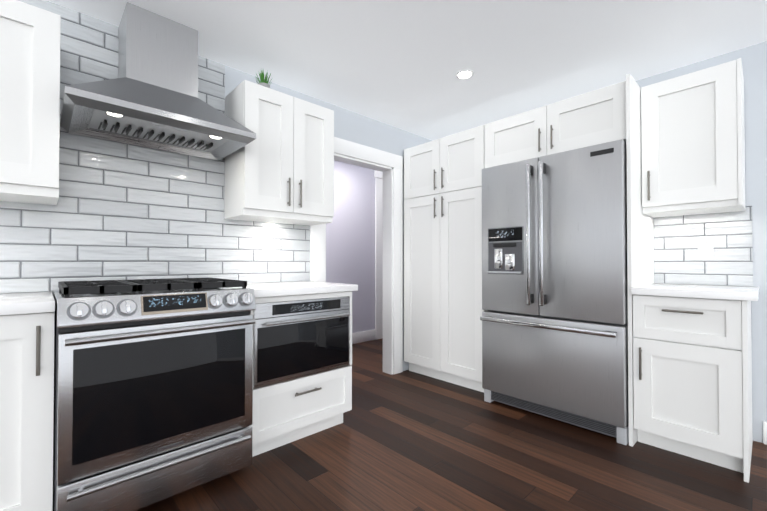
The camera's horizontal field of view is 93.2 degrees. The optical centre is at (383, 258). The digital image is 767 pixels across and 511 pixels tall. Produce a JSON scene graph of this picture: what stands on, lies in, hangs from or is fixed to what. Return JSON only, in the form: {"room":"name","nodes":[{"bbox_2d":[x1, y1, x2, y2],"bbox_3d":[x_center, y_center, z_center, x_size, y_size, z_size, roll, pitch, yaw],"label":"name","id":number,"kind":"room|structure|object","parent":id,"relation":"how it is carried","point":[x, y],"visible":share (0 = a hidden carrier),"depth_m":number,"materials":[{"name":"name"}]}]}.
{"room":"kitchen","nodes":[
{"label":"kitchen","id":0,"kind":"room"},
{"bbox_2d":[11,66,431,370],"bbox_3d":[-1.728,-0.088,2.691,7.320,2.360,1.390,1,-1,-43],"label":"wall","id":1,"kind":"structure","parent":0,"point":[350,243],"depth_m":4.61,"materials":[{"name":"grey paint"}]},
{"bbox_2d":[0,0,60,204],"bbox_3d":[-1.691,-0.666,1.545,0.459,0.800,0.322,1,-1,-43],"label":"upper cabinet","id":2,"kind":"object","parent":1,"relation":"attached to","point":[30,37],"visible":1,"depth_m":1.51,"materials":[{"name":"white wood"}]},
{"bbox_2d":[0,0,309,292],"bbox_3d":[-2.239,-0.563,1.256,4.580,1.439,0.006,1,-1,-43],"label":"wall tile","id":3,"kind":"structure","parent":1,"relation":"attached to","point":[121,211],"depth_m":2.00,"materials":[{"name":"white tile"}]},
{"bbox_2d":[60,2,255,160],"bbox_3d":[-1.168,-0.956,1.925,0.800,0.637,0.492,1,-1,-43],"label":"range hood","id":4,"kind":"object","parent":1,"relation":"attached to","point":[148,97],"visible":1,"depth_m":1.87,"materials":[{"name":"silver metal"}]},
{"bbox_2d":[224,80,333,225],"bbox_3d":[-0.686,-0.656,2.470,0.645,0.800,0.354,1,-1,-43],"label":"upper cabinet","id":5,"kind":"object","parent":1,"relation":"attached to","point":[279,168],"visible":0.98,"depth_m":2.32,"materials":[{"name":"white wood"}]},
{"bbox_2d":[255,68,272,87],"bbox_3d":[-0.765,-1.128,2.325,0.114,0.139,0.116,1,-1,-43],"label":"plant","id":6,"kind":"object","parent":5,"relation":"on","point":[263,81],"visible":0.67,"depth_m":2.30,"materials":[{"name":"green plant"}]},
{"bbox_2d":[310,137,402,374],"bbox_3d":[-0.235,0.053,3.211,1.028,2.090,0.142,1,-1,-43],"label":"door frame","id":7,"kind":"structure","parent":1,"relation":"attached to","point":[389,165],"depth_m":3.44,"materials":[{"name":"white wood"}]},
{"bbox_2d":[352,329,375,343],"bbox_3d":[-2.445,1.023,2.783,6.420,0.140,0.015,1,-1,-43],"label":"baseboard","id":8,"kind":"structure","parent":1,"relation":"attached to","point":[363,336],"depth_m":4.83,"materials":[{"name":"white"}]},
{"bbox_2d":[374,170,382,339],"bbox_3d":[-0.044,-0.046,5.044,0.200,2.330,0.035,1,-1,-43],"label":"door frame","id":9,"kind":"structure","parent":1,"relation":"attached to","point":[378,175],"depth_m":5.02,"materials":[{"name":"white wood"}]},
{"bbox_2d":[47,0,766,140],"bbox_3d":[-0.077,-1.319,0.866,7.400,0.060,6.450,1,-1,-43],"label":"ceiling","id":10,"kind":"structure","parent":0,"point":[399,64],"depth_m":2.16,"materials":[{"name":"white paint"}]},
{"bbox_2d":[456,70,473,78],"bbox_3d":[0.562,-1.268,2.506,0.124,0.007,0.124,1,-1,-43],"label":"recessed light","id":11,"kind":"object","parent":10,"relation":"in","point":[464,74],"visible":1,"depth_m":2.50,"materials":[{"name":"white plastic"}]},
{"bbox_2d":[136,338,766,510],"bbox_3d":[-0.077,1.101,0.839,7.400,0.060,6.450,1,-1,-43],"label":"floor","id":12,"kind":"structure","parent":0,"point":[406,440],"depth_m":1.86,"materials":[{"name":"brown wood"}]},
{"bbox_2d":[0,312,54,510],"bbox_3d":[-1.608,0.640,1.423,0.453,0.876,0.592,1,-1,-43],"label":"base cabinet","id":13,"kind":"object","parent":12,"relation":"on","point":[26,402],"visible":1,"depth_m":1.30,"materials":[{"name":"white wood"}]},
{"bbox_2d":[0,291,54,314],"bbox_3d":[-1.928,0.177,1.107,1.360,0.040,0.620,1,-1,-43],"label":"countertop","id":14,"kind":"structure","parent":13,"relation":"on","point":[25,303],"depth_m":1.33,"materials":[{"name":"white stone"}]},
{"bbox_2d":[53,277,255,510],"bbox_3d":[-1.125,0.599,1.787,0.738,0.966,0.724,1,-1,-43],"label":"range","id":15,"kind":"object","parent":12,"relation":"on","point":[153,390],"visible":1,"depth_m":1.52,"materials":[{"name":"grey metal"}]},
{"bbox_2d":[251,291,351,456],"bbox_3d":[-0.630,0.650,2.300,0.677,0.875,0.657,1,-1,-43],"label":"base cabinet","id":16,"kind":"object","parent":12,"relation":"on","point":[302,366],"visible":0.75,"depth_m":2.08,"materials":[{"name":"white wood"}]},
{"bbox_2d":[226,281,357,297],"bbox_3d":[-0.633,0.191,2.328,0.704,0.040,0.620,1,-1,-43],"label":"countertop","id":17,"kind":"structure","parent":16,"relation":"on","point":[271,289],"depth_m":2.15,"materials":[{"name":"white stone"}]},
{"bbox_2d":[253,296,350,388],"bbox_3d":[-0.564,0.466,2.232,0.629,0.442,0.465,1,-1,-43],"label":"microwave oven","id":18,"kind":"object","parent":16,"relation":"in","point":[295,339],"depth_m":2.07,"materials":[{"name":"glass"}]},
{"bbox_2d":[404,125,485,391],"bbox_3d":[0.679,0.019,3.370,0.560,2.160,0.878,1,-1,-43],"label":"pantry cabinet","id":19,"kind":"object","parent":12,"relation":"on","point":[443,310],"visible":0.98,"depth_m":3.16,"materials":[{"name":"white wood"}]},
{"bbox_2d":[480,139,628,444],"bbox_3d":[1.265,0.203,2.612,0.688,1.775,0.927,1,-1,-43],"label":"refrigerator","id":20,"kind":"object","parent":12,"relation":"on","point":[554,318],"visible":0.98,"depth_m":2.34,"materials":[{"name":"grey metal"}]},
{"bbox_2d":[484,74,653,446],"bbox_3d":[1.311,0.011,2.668,0.603,2.160,1.000,1,-1,-43],"label":"tall cabinet","id":21,"kind":"object","parent":12,"relation":"on","point":[610,113],"visible":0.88,"depth_m":2.32,"materials":[{"name":"white wood"}]},
{"bbox_2d":[633,295,752,482],"bbox_3d":[1.804,0.648,2.114,0.624,0.875,0.468,1,-1,-43],"label":"base cabinet","id":22,"kind":"object","parent":12,"relation":"on","point":[692,370],"visible":1,"depth_m":1.91,"materials":[{"name":"white wood"}]},
{"bbox_2d":[631,283,759,300],"bbox_3d":[1.817,0.188,2.106,0.624,0.040,0.504,1,-1,-43],"label":"countertop","id":23,"kind":"structure","parent":22,"relation":"on","point":[747,293],"depth_m":1.93,"materials":[{"name":"white stone"}]},
{"bbox_2d":[636,41,766,442],"bbox_3d":[2.292,-0.094,2.159,0.120,2.360,4.900,1,-1,-43],"label":"wall","id":24,"kind":"structure","parent":0,"point":[754,61],"depth_m":2.15,"materials":[{"name":"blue paint"}]},
{"bbox_2d":[641,58,745,217],"bbox_3d":[1.885,-0.679,2.218,0.384,0.790,0.449,1,-1,-43],"label":"upper cabinet","id":25,"kind":"object","parent":24,"relation":"attached to","point":[693,140],"visible":0.98,"depth_m":2.10,"materials":[{"name":"white wood"}]},
{"bbox_2d":[654,206,752,285],"bbox_3d":[2.037,-0.072,2.337,0.006,0.481,0.479,1,-1,-43],"label":"wall tile","id":26,"kind":"structure","parent":24,"relation":"attached to","point":[679,260],"depth_m":2.31,"materials":[{"name":"white tile"}]},
{"bbox_2d":[698,237,712,255],"bbox_3d":[2.052,-0.075,2.310,0.008,0.116,0.072,1,-1,-43],"label":"outlet","id":27,"kind":"object","parent":26,"relation":"attached to","point":[705,246],"visible":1,"depth_m":2.31,"materials":[{"name":"white plastic"}]},
{"bbox_2d":[763,421,766,444],"bbox_3d":[3.073,1.010,1.219,0.016,0.130,2.480,1,-1,-43],"label":"baseboard","id":28,"kind":"structure","parent":24,"relation":"attached to","point":[764,432],"depth_m":2.11,"materials":[{"name":"white wood"}]}
]}

